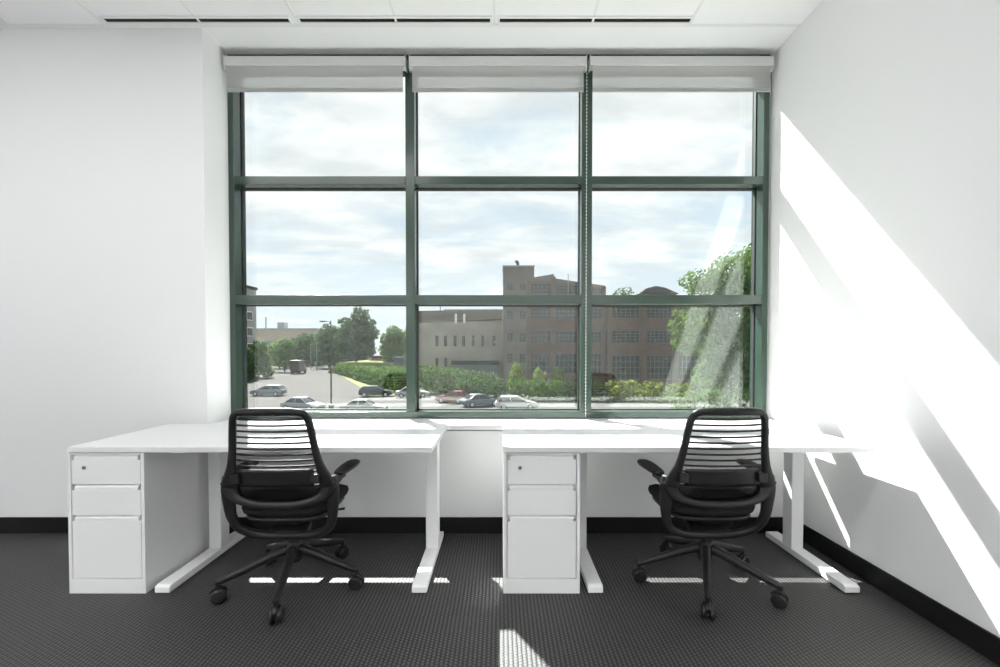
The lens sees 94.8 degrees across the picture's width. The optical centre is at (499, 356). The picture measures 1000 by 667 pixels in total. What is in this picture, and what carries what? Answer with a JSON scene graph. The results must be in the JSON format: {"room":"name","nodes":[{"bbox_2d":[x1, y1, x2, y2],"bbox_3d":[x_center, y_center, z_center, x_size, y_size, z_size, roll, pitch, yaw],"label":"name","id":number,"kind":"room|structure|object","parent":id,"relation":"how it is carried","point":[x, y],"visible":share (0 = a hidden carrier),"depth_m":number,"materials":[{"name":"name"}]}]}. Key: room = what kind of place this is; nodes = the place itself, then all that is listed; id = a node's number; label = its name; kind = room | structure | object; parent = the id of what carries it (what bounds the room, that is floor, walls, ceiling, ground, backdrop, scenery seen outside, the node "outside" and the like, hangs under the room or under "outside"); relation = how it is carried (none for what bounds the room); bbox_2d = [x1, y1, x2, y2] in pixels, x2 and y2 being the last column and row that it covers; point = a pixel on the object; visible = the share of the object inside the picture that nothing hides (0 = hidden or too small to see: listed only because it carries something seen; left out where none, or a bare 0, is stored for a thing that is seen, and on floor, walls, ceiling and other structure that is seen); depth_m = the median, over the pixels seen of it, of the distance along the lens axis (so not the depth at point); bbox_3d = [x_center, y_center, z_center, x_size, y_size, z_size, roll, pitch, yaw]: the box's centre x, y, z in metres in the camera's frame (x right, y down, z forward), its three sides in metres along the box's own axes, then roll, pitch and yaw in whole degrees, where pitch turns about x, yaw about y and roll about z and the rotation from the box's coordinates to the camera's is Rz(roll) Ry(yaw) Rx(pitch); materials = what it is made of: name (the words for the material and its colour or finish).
{"room":"office","nodes":[
{"label":"office","id":0,"kind":"room"},
{"bbox_2d":[0,28,783,516],"bbox_3d":[-1.347,-0.633,3.262,6.807,3.557,0.574,0,1,0],"label":"wall","id":1,"kind":"structure","parent":0,"point":[115,278],"depth_m":2.98,"materials":[{"name":"white paint"}]},
{"bbox_2d":[0,517,782,532],"bbox_3d":[-1.353,1.099,3.002,6.495,0.104,0.012,0,1,0],"label":"baseboard","id":2,"kind":"structure","parent":1,"relation":"attached to","point":[7,524],"depth_m":3.00,"materials":[{"name":"black rubber"}]},
{"bbox_2d":[0,24,800,26],"bbox_3d":[-1.347,-2.106,2.922,6.507,0.008,0.022,0,1,0],"label":"trim","id":3,"kind":"structure","parent":1,"relation":"attached to","point":[1,25],"depth_m":2.92,"materials":[{"name":"white"}]},
{"bbox_2d":[227,54,770,418],"bbox_3d":[0.001,-0.838,3.311,3.813,2.550,0.152,0,1,0],"label":"window","id":4,"kind":"structure","parent":1,"relation":"in","point":[758,183],"depth_m":3.25,"materials":[{"name":"green metal"}]},
{"bbox_2d":[223,55,406,91],"bbox_3d":[-1.264,-1.933,3.167,1.241,0.242,0.074,0,1,0],"label":"roller blind","id":5,"kind":"object","parent":4,"relation":"attached to","point":[244,73],"visible":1,"depth_m":3.14,"materials":[{"name":"white fabric"}]},
{"bbox_2d":[409,55,586,91],"bbox_3d":[-0.014,-1.933,3.167,1.212,0.242,0.074,0,1,0],"label":"roller blind","id":6,"kind":"object","parent":4,"relation":"attached to","point":[429,73],"visible":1,"depth_m":3.14,"materials":[{"name":"white fabric"}]},
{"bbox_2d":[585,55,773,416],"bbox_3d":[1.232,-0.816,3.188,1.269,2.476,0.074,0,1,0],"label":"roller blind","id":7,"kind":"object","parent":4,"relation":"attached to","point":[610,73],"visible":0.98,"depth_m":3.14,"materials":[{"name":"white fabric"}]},
{"bbox_2d":[213,419,790,429],"bbox_3d":[0.000,0.457,3.130,3.814,0.034,0.284,0,1,0],"label":"window sill","id":8,"kind":"structure","parent":1,"relation":"attached to","point":[453,424],"depth_m":3.09,"materials":[{"name":"white paint"}]},
{"bbox_2d":[0,0,822,55],"bbox_3d":[-1.421,-2.116,0.309,6.657,0.120,5.900,0,1,0],"label":"ceiling","id":9,"kind":"structure","parent":0,"point":[232,40],"depth_m":2.94,"materials":[{"name":"white paint"}]},
{"bbox_2d":[98,16,293,24],"bbox_3d":[-1.893,-2.103,2.875,1.174,0.008,0.074,0,1,0],"label":"diffuser","id":10,"kind":"object","parent":9,"relation":"in","point":[110,20],"visible":1,"depth_m":2.88,"materials":[{"name":"white"}]},
{"bbox_2d":[0,0,704,23],"bbox_3d":[-1.347,-2.060,0.496,6.507,0.006,4.832,0,1,0],"label":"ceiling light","id":11,"kind":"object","parent":9,"relation":"attached to","point":[181,1],"depth_m":2.79,"materials":[{"name":"white metal"}]},
{"bbox_2d":[296,16,491,24],"bbox_3d":[-0.656,-2.103,2.875,1.212,0.008,0.074,0,1,0],"label":"ceiling vent","id":12,"kind":"object","parent":9,"relation":"in","point":[303,20],"visible":1,"depth_m":2.88,"materials":[{"name":"white metal"}]},
{"bbox_2d":[498,16,693,24],"bbox_3d":[0.593,-2.103,2.875,1.214,0.008,0.074,0,1,0],"label":"ceiling vent","id":13,"kind":"object","parent":9,"relation":"in","point":[502,20],"visible":1,"depth_m":2.88,"materials":[{"name":"white metal"}]},
{"bbox_2d":[0,533,999,666],"bbox_3d":[-1.347,1.261,0.367,6.807,0.120,5.886,0,1,0],"label":"floor","id":14,"kind":"structure","parent":0,"point":[464,618],"depth_m":2.09,"materials":[{"name":"carpet"}]},
{"bbox_2d":[67,453,208,592],"bbox_3d":[-1.931,0.813,2.504,0.376,0.694,0.504,0,1,0],"label":"drawer pedestal","id":15,"kind":"object","parent":14,"relation":"on","point":[135,519],"visible":0.88,"depth_m":2.26,"materials":[{"name":"white metal"}]},
{"bbox_2d":[67,424,447,592],"bbox_3d":[-1.222,0.796,2.597,1.781,0.724,0.690,0,1,0],"label":"desk","id":16,"kind":"object","parent":14,"relation":"on","point":[212,439],"visible":0.95,"depth_m":2.53,"materials":[{"name":"white laminate"}]},
{"bbox_2d":[67,424,447,452],"bbox_3d":[-1.222,0.448,2.590,1.781,0.028,0.690,0,1,0],"label":"countertop","id":17,"kind":"structure","parent":16,"relation":"on","point":[168,438],"depth_m":2.43,"materials":[{"name":"white laminate"}]},
{"bbox_2d":[209,408,364,623],"bbox_3d":[-1.031,0.689,2.325,0.694,0.944,0.697,0,1,-1],"label":"office chair","id":18,"kind":"object","parent":14,"relation":"on","point":[288,501],"visible":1,"depth_m":2.11,"materials":[{"name":"black plastic"}]},
{"bbox_2d":[209,585,227,593],"bbox_3d":[-1.337,1.101,2.186,0.077,0.028,0.024,-1,1,-29],"label":"caster wheel","id":19,"kind":"object","parent":18,"relation":"attached to","point":[218,589],"depth_m":2.17,"materials":[{"name":"black plastic"}]},
{"bbox_2d":[271,603,280,614],"bbox_3d":[-0.985,1.104,2.022,0.024,0.028,0.076,0,1,-11],"label":"caster wheel","id":20,"kind":"object","parent":18,"relation":"attached to","point":[276,608],"depth_m":2.01,"materials":[{"name":"black plastic"}]},
{"bbox_2d":[348,573,363,579],"bbox_3d":[-0.721,1.098,2.306,0.077,0.028,0.024,0,1,7],"label":"caster wheel","id":21,"kind":"object","parent":18,"relation":"attached to","point":[355,576],"depth_m":2.29,"materials":[{"name":"black plastic"}]},
{"bbox_2d":[503,453,579,592],"bbox_3d":[0.204,0.813,2.504,0.376,0.694,0.504,0,1,0],"label":"drawer pedestal","id":22,"kind":"object","parent":14,"relation":"on","point":[541,491],"visible":0.91,"depth_m":2.26,"materials":[{"name":"white metal"}]},
{"bbox_2d":[502,424,873,592],"bbox_3d":[0.921,0.796,2.597,1.812,0.724,0.690,0,1,0],"label":"desk","id":23,"kind":"object","parent":14,"relation":"on","point":[790,440],"visible":0.78,"depth_m":2.51,"materials":[{"name":"white laminate"}]},
{"bbox_2d":[502,424,873,452],"bbox_3d":[0.921,0.448,2.590,1.812,0.028,0.690,0,1,0],"label":"countertop","id":24,"kind":"structure","parent":23,"relation":"on","point":[517,438],"depth_m":2.43,"materials":[{"name":"white laminate"}]},
{"bbox_2d":[632,407,788,620],"bbox_3d":[1.029,0.688,2.357,0.687,0.944,0.702,0,1,-1],"label":"office chair","id":25,"kind":"object","parent":14,"relation":"on","point":[709,501],"visible":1,"depth_m":2.12,"materials":[{"name":"black plastic"}]},
{"bbox_2d":[632,566,646,571],"bbox_3d":[0.722,1.097,2.380,0.077,0.028,0.024,0,1,4],"label":"caster wheel","id":26,"kind":"object","parent":25,"relation":"attached to","point":[637,568],"depth_m":2.37,"materials":[{"name":"black plastic"}]},
{"bbox_2d":[662,541,671,548],"bbox_3d":[0.971,1.091,2.677,0.024,0.028,0.077,0,1,-14],"label":"caster wheel","id":27,"kind":"object","parent":25,"relation":"attached to","point":[665,545],"depth_m":2.66,"materials":[{"name":"black plastic"}]},
{"bbox_2d":[705,602,710,611],"bbox_3d":[0.927,1.103,2.051,0.024,0.028,0.077,0,1,22],"label":"caster wheel","id":28,"kind":"object","parent":25,"relation":"attached to","point":[707,604],"depth_m":2.03,"materials":[{"name":"black plastic"}]},
{"bbox_2d":[770,589,788,598],"bbox_3d":[1.304,1.101,2.145,0.077,0.028,0.024,1,1,40],"label":"caster wheel","id":29,"kind":"object","parent":25,"relation":"attached to","point":[776,593],"depth_m":2.13,"materials":[{"name":"black plastic"}]},
{"bbox_2d":[768,0,999,637],"bbox_3d":[1.982,-0.580,0.469,0.150,3.557,6.160,0,1,0],"label":"wall","id":30,"kind":"structure","parent":0,"point":[884,331],"depth_m":2.22,"materials":[{"name":"white paint"}]},
{"bbox_2d":[803,524,999,665],"bbox_3d":[1.901,1.152,0.215,0.012,0.104,5.586,0,1,0],"label":"baseboard","id":31,"kind":"structure","parent":30,"relation":"attached to","point":[966,631],"depth_m":2.11,"materials":[{"name":"black rubber"}]},
{"label":"outside","id":32,"kind":"structure","parent":0,"visible":0},
{"bbox_2d":[248,356,748,408],"bbox_3d":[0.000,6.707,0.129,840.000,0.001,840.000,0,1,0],"label":"ground","id":33,"kind":"structure","parent":32,"point":[314,384],"depth_m":61.07,"materials":[{"name":"grey asphalt"}]},
{"bbox_2d":[247,348,256,381],"bbox_3d":[-51.757,1.301,91.939,5.735,7.763,5.529,0,1,0],"label":"tree","id":34,"kind":"object","parent":33,"relation":"on","point":[250,365],"visible":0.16,"depth_m":91.90,"materials":[{"name":"green plant"}]},
{"bbox_2d":[247,285,257,375],"bbox_3d":[-68.050,-5.703,96.908,20.300,21.100,26.400,0,1,0],"label":"building","id":35,"kind":"structure","parent":33,"relation":"on","point":[251,310],"depth_m":107.50,"materials":[{"name":"grey"}]},
{"bbox_2d":[248,340,274,377],"bbox_3d":[-54.495,0.474,103.888,6.800,8.688,6.570,0,1,0],"label":"tree","id":36,"kind":"object","parent":33,"relation":"on","point":[261,358],"visible":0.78,"depth_m":103.18,"materials":[{"name":"green plant"}]},
{"bbox_2d":[249,385,286,395],"bbox_3d":[-32.600,4.717,64.703,4.601,1.500,1.850,0,1,0],"label":"car","id":37,"kind":"object","parent":33,"relation":"on","point":[274,390],"visible":1,"depth_m":63.88,"materials":[{"name":"grey paint"}]},
{"bbox_2d":[269,339,289,368],"bbox_3d":[-71.933,-0.776,149.597,8.932,10.163,8.609,0,1,0],"label":"tree","id":38,"kind":"object","parent":33,"relation":"on","point":[274,342],"visible":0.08,"depth_m":148.08,"materials":[{"name":"green plant"}]},
{"bbox_2d":[270,337,296,371],"bbox_3d":[-60.211,-0.539,128.239,6.549,9.778,6.327,0,1,0],"label":"tree","id":39,"kind":"object","parent":33,"relation":"on","point":[283,353],"visible":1,"depth_m":126.72,"materials":[{"name":"green plant"}]},
{"bbox_2d":[256,317,319,364],"bbox_3d":[-86.500,-6.476,191.861,27.600,19.000,20.700,0,1,0],"label":"building","id":40,"kind":"structure","parent":33,"relation":"on","point":[268,335],"depth_m":181.74,"materials":[{"name":"beige"}]},
{"bbox_2d":[277,322,287,327],"bbox_3d":[-88.050,-12.621,186.292,2.900,2.500,3.000,0,1,0],"label":"rooftop unit","id":41,"kind":"object","parent":40,"relation":"on","point":[279,324],"depth_m":184.79,"materials":[{"name":"grey metal"}]},
{"bbox_2d":[290,360,306,373],"bbox_3d":[-53.002,2.630,121.098,2.300,3.493,6.450,0,1,-5],"label":"box truck","id":42,"kind":"object","parent":33,"relation":"on","point":[298,366],"visible":0.99,"depth_m":117.97,"materials":[{"name":"grey"}]},
{"bbox_2d":[280,396,324,408],"bbox_3d":[-21.201,5.044,49.506,4.602,1.430,1.850,0,1,14],"label":"car","id":43,"kind":"object","parent":33,"relation":"on","point":[300,402],"visible":0.93,"depth_m":48.86,"materials":[{"name":"grey paint"}]},
{"bbox_2d":[290,333,320,365],"bbox_3d":[-71.400,-2.466,169.984,12.685,12.800,13.057,0,1,0],"label":"tree","id":44,"kind":"object","parent":33,"relation":"on","point":[302,351],"visible":0.62,"depth_m":167.31,"materials":[{"name":"green plant"}]},
{"bbox_2d":[308,343,312,369],"bbox_3d":[-58.400,-0.118,142.024,1.600,8.200,0.304,0,1,0],"label":"utility pole","id":45,"kind":"object","parent":33,"relation":"on","point":[310,344],"visible":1,"depth_m":141.92,"materials":[{"name":"grey metal"}]},
{"bbox_2d":[320,321,333,408],"bbox_3d":[-19.035,0.886,50.626,1.430,9.700,0.560,0,1,0],"label":"street lamp","id":46,"kind":"object","parent":33,"relation":"on","point":[331,406],"visible":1,"depth_m":50.59,"materials":[{"name":"grey metal"}]},
{"bbox_2d":[309,323,346,367],"bbox_3d":[-56.495,-3.631,151.991,12.632,15.633,12.387,0,1,0],"label":"tree","id":47,"kind":"object","parent":33,"relation":"on","point":[323,337],"visible":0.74,"depth_m":149.46,"materials":[{"name":"green plant"}]},
{"bbox_2d":[346,355,373,361],"bbox_3d":[-54.289,-2.036,171.906,12.872,12.119,12.184,0,1,0],"label":"tree","id":48,"kind":"object","parent":33,"relation":"on","point":[360,358],"visible":0.13,"depth_m":169.20,"materials":[{"name":"green plant"}]},
{"bbox_2d":[327,360,393,372],"bbox_3d":[-27.000,2.312,156.073,38.000,2.800,68.000,0,1,0],"label":"embankment","id":49,"kind":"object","parent":33,"relation":"on","point":[363,362],"visible":0.21,"depth_m":122.08,"materials":[{"name":"green plant"}]},
{"bbox_2d":[333,306,379,361],"bbox_3d":[-39.349,-6.220,125.936,12.925,15.627,9.317,0,1,0],"label":"tree","id":50,"kind":"object","parent":49,"relation":"on","point":[357,342],"visible":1,"depth_m":124.30,"materials":[{"name":"green plant"}]},
{"bbox_2d":[371,356,382,360],"bbox_3d":[-35.200,0.485,134.534,4.601,1.680,1.850,0,1,-12],"label":"car","id":51,"kind":"object","parent":49,"relation":"on","point":[374,358],"visible":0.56,"depth_m":133.59,"materials":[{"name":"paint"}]},
{"bbox_2d":[394,357,405,367],"bbox_3d":[-25.396,1.750,120.080,2.300,3.493,6.450,0,1,10],"label":"box truck","id":52,"kind":"object","parent":49,"relation":"on","point":[400,361],"visible":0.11,"depth_m":116.94,"materials":[{"name":"grey metal"}]},
{"bbox_2d":[339,399,387,408],"bbox_3d":[-14.001,5.084,47.406,4.602,1.430,1.850,0,1,-2],"label":"car","id":53,"kind":"object","parent":33,"relation":"on","point":[357,403],"visible":0.73,"depth_m":46.62,"materials":[{"name":"grey paint"}]},
{"bbox_2d":[341,375,394,395],"bbox_3d":[-31.500,4.829,102.112,37.000,0.240,76.000,0,1,0],"label":"verge","id":54,"kind":"structure","parent":33,"relation":"on","point":[358,383],"depth_m":86.33,"materials":[{"name":"green plant"}]},
{"bbox_2d":[334,362,405,392],"bbox_3d":[-28.124,3.023,93.416,31.068,4.684,57.625,0,1,0],"label":"hedge","id":55,"kind":"object","parent":33,"relation":"on","point":[382,376],"visible":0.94,"depth_m":76.94,"materials":[{"name":"green plant"}]},
{"bbox_2d":[358,385,393,396],"bbox_3d":[-17.100,4.738,63.603,4.601,1.500,1.850,0,1,-4],"label":"car","id":56,"kind":"object","parent":33,"relation":"on","point":[366,390],"visible":1,"depth_m":62.78,"materials":[{"name":"black paint"}]},
{"bbox_2d":[377,325,405,361],"bbox_3d":[-29.227,-2.292,126.846,8.979,13.337,8.165,0,1,0],"label":"tree","id":57,"kind":"object","parent":33,"relation":"on","point":[392,341],"visible":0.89,"depth_m":125.16,"materials":[{"name":"green plant"}]},
{"bbox_2d":[395,387,429,397],"bbox_3d":[-11.901,4.792,62.603,4.602,1.430,1.850,0,1,-8],"label":"car","id":58,"kind":"object","parent":33,"relation":"on","point":[401,393],"visible":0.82,"depth_m":61.73,"materials":[{"name":"grey paint"}]},
{"bbox_2d":[435,390,467,403],"bbox_3d":[-5.900,4.878,56.304,3.901,1.500,1.850,0,1,12],"label":"car","id":59,"kind":"object","parent":33,"relation":"on","point":[456,395],"visible":0.84,"depth_m":55.49,"materials":[{"name":"red paint"}]},
{"bbox_2d":[419,364,496,393],"bbox_3d":[-6.349,3.397,67.603,12.246,4.775,2.826,0,1,3],"label":"hedge","id":60,"kind":"object","parent":33,"relation":"on","point":[427,372],"visible":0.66,"depth_m":67.42,"materials":[{"name":"green plant"}]},
{"bbox_2d":[419,306,502,386],"bbox_3d":[-6.698,-1.912,84.379,14.752,13.999,15.200,0,1,0],"label":"building","id":61,"kind":"structure","parent":33,"relation":"on","point":[467,339],"depth_m":77.96,"materials":[{"name":"grey paint"}]},
{"bbox_2d":[459,393,495,407],"bbox_3d":[-2.301,4.974,53.105,4.602,1.430,1.850,-1,1,-30],"label":"car","id":62,"kind":"object","parent":33,"relation":"on","point":[471,400],"visible":0.9,"depth_m":52.24,"materials":[{"name":"blue paint"}]},
{"bbox_2d":[454,378,507,398],"bbox_3d":[-2.461,4.266,60.599,7.147,3.136,2.410,0,1,0],"label":"hedge","id":63,"kind":"object","parent":33,"relation":"on","point":[467,385],"visible":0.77,"depth_m":60.24,"materials":[{"name":"green plant"}]},
{"bbox_2d":[495,395,537,408],"bbox_3d":[1.800,4.997,50.105,4.601,1.500,1.850,0,1,-4],"label":"car","id":64,"kind":"object","parent":33,"relation":"on","point":[504,401],"visible":1,"depth_m":49.27,"materials":[{"name":"grey paint"}]},
{"bbox_2d":[508,362,525,394],"bbox_3d":[2.316,3.141,62.694,2.593,4.935,2.786,0,1,0],"label":"tree","id":65,"kind":"object","parent":33,"relation":"on","point":[515,374],"visible":0.62,"depth_m":62.23,"materials":[{"name":"green plant"}]},
{"bbox_2d":[530,367,546,396],"bbox_3d":[5.180,3.508,61.316,2.344,4.255,2.250,1,1,36],"label":"tree","id":66,"kind":"object","parent":33,"relation":"on","point":[539,375],"visible":0.46,"depth_m":60.95,"materials":[{"name":"green plant"}]},
{"bbox_2d":[502,260,605,390],"bbox_3d":[8.431,-5.212,74.589,16.080,20.973,5.850,0,1,0],"label":"brick building","id":67,"kind":"structure","parent":33,"relation":"on","point":[543,337],"depth_m":71.99,"materials":[{"name":"brown brick"}]},
{"bbox_2d":[505,378,603,401],"bbox_3d":[6.944,4.392,58.603,12.644,3.305,2.723,0,1,3],"label":"hedge","id":68,"kind":"object","parent":33,"relation":"on","point":[540,386],"visible":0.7,"depth_m":58.19,"materials":[{"name":"green plant"}]},
{"bbox_2d":[548,366,565,397],"bbox_3d":[7.615,3.433,61.449,2.398,4.398,2.429,-1,1,-31],"label":"tree","id":69,"kind":"object","parent":33,"relation":"on","point":[558,375],"visible":0.59,"depth_m":60.97,"materials":[{"name":"green plant"}]},
{"bbox_2d":[612,287,633,294],"bbox_3d":[35.886,-7.897,131.619,13.585,24.362,14.220,0,1,0],"label":"tree","id":70,"kind":"object","parent":33,"relation":"on","point":[630,289],"visible":0.06,"depth_m":131.71,"materials":[{"name":"green plant"}]},
{"bbox_2d":[603,379,694,401],"bbox_3d":[18.559,4.418,57.470,11.111,3.148,2.733,0,1,5],"label":"hedge","id":71,"kind":"object","parent":33,"relation":"on","point":[649,393],"visible":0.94,"depth_m":57.29,"materials":[{"name":"green plant"}]},
{"bbox_2d":[632,286,678,294],"bbox_3d":[32.974,-5.012,100.922,8.348,19.564,10.800,0,1,0],"label":"domed roof","id":72,"kind":"structure","parent":33,"relation":"on","point":[656,290],"depth_m":95.35,"materials":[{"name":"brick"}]},
{"bbox_2d":[605,306,726,391],"bbox_3d":[25.720,-2.055,76.850,18.561,14.575,14.250,0,1,0],"label":"brick building","id":73,"kind":"structure","parent":33,"relation":"on","point":[638,347],"depth_m":70.14,"materials":[{"name":"brown brick"}]},
{"bbox_2d":[666,243,750,407],"bbox_3d":[24.787,-2.732,44.934,16.711,17.362,10.176,0,1,-22],"label":"tree","id":74,"kind":"object","parent":33,"relation":"on","point":[725,363],"visible":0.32,"depth_m":43.55,"materials":[{"name":"green plant"}]},
{"bbox_2d":[669,387,749,408],"bbox_3d":[19.270,4.473,39.222,9.625,3.904,2.790,0,1,3],"label":"hedge","id":75,"kind":"object","parent":33,"relation":"on","point":[714,404],"visible":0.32,"depth_m":39.12,"materials":[{"name":"green plant"}]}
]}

